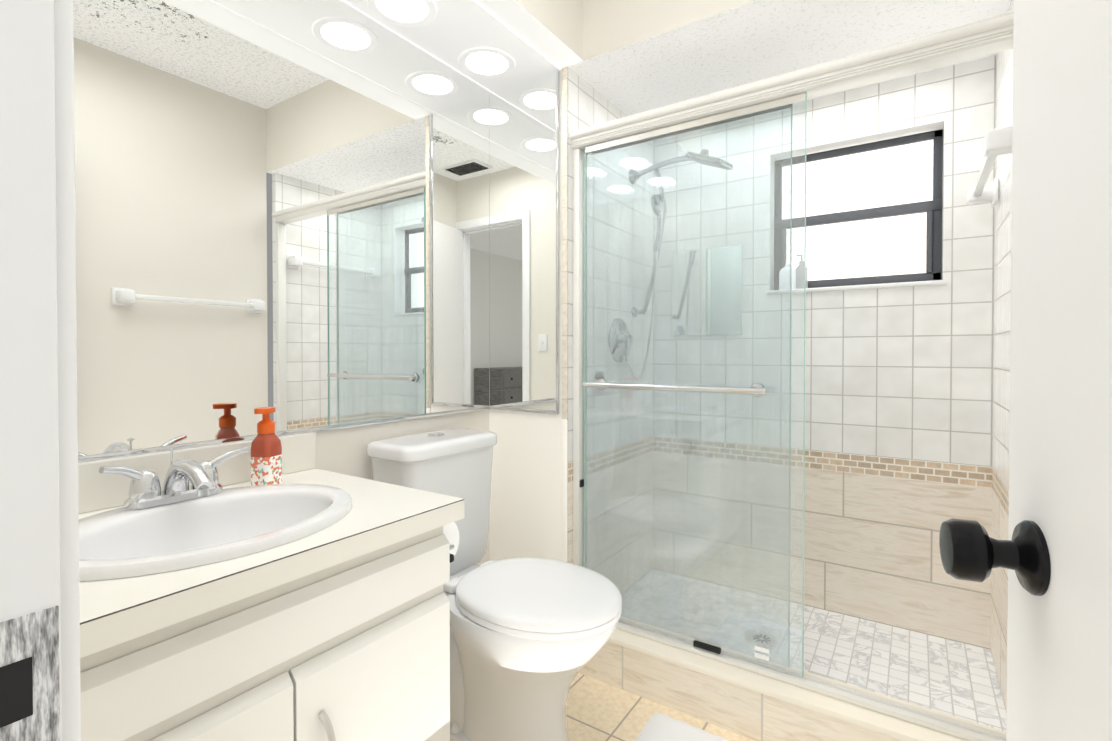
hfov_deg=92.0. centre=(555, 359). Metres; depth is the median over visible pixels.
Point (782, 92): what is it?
shower door frame
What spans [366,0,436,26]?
recessed light
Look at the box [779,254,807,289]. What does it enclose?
bottle
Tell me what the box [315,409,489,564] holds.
wall
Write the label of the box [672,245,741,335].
mirror panel
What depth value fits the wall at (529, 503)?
1.85 m
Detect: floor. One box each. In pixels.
[566,673,753,740]
[621,569,1005,731]
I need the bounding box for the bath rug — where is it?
[635,712,727,740]
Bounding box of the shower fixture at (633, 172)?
[608,149,732,380]
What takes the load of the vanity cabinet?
on the floor at (597, 710)
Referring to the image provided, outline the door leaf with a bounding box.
[939,0,1111,740]
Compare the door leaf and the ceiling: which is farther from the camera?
the ceiling
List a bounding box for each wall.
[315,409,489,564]
[489,0,754,562]
[568,67,653,593]
[653,55,995,648]
[990,0,1013,712]
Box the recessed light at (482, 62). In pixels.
[458,47,514,78]
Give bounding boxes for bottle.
[251,407,281,485]
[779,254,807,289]
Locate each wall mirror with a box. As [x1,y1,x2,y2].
[73,0,489,462]
[489,69,559,413]
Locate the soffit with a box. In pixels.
[336,0,582,93]
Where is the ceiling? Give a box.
[568,0,1010,115]
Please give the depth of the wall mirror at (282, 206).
1.32 m
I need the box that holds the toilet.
[367,428,621,740]
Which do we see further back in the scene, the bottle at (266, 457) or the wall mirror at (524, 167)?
the wall mirror at (524, 167)
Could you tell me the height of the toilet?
0.812 m
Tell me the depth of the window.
2.02 m
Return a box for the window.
[766,129,946,294]
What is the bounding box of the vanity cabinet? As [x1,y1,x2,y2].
[78,432,463,740]
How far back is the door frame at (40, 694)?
0.28 m
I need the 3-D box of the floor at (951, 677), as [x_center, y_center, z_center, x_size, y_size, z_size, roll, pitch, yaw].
[0.762,0.992,1.841,1.190,0.087,0.614,0,1,34]
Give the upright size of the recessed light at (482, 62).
0.004 m
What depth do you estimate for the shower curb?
1.49 m
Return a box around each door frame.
[0,0,80,740]
[570,12,1013,740]
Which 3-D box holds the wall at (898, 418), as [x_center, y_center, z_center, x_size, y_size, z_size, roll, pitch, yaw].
[0.960,0.019,2.126,1.190,2.025,0.100,0,1,34]
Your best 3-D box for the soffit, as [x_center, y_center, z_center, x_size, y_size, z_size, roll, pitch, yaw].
[-0.484,-1.148,1.283,0.410,0.339,1.454,0,1,34]
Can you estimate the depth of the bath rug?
1.47 m
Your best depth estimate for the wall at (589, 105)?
2.08 m
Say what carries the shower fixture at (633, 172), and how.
attached to the wall at (589, 105)
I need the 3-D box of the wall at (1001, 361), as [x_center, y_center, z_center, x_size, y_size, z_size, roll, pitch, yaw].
[1.251,0.028,1.459,0.035,2.025,0.684,0,1,34]
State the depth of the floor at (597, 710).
1.57 m
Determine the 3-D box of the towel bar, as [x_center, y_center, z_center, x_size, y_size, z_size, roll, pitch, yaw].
[1.202,-0.520,1.482,0.075,0.076,0.586,0,1,34]
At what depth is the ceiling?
1.68 m
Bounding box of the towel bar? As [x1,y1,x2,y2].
[967,126,1012,206]
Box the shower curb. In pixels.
[579,616,1005,740]
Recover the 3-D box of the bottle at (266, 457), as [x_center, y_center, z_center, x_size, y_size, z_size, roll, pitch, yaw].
[-0.662,0.198,1.227,0.059,0.178,0.059,0,1,34]

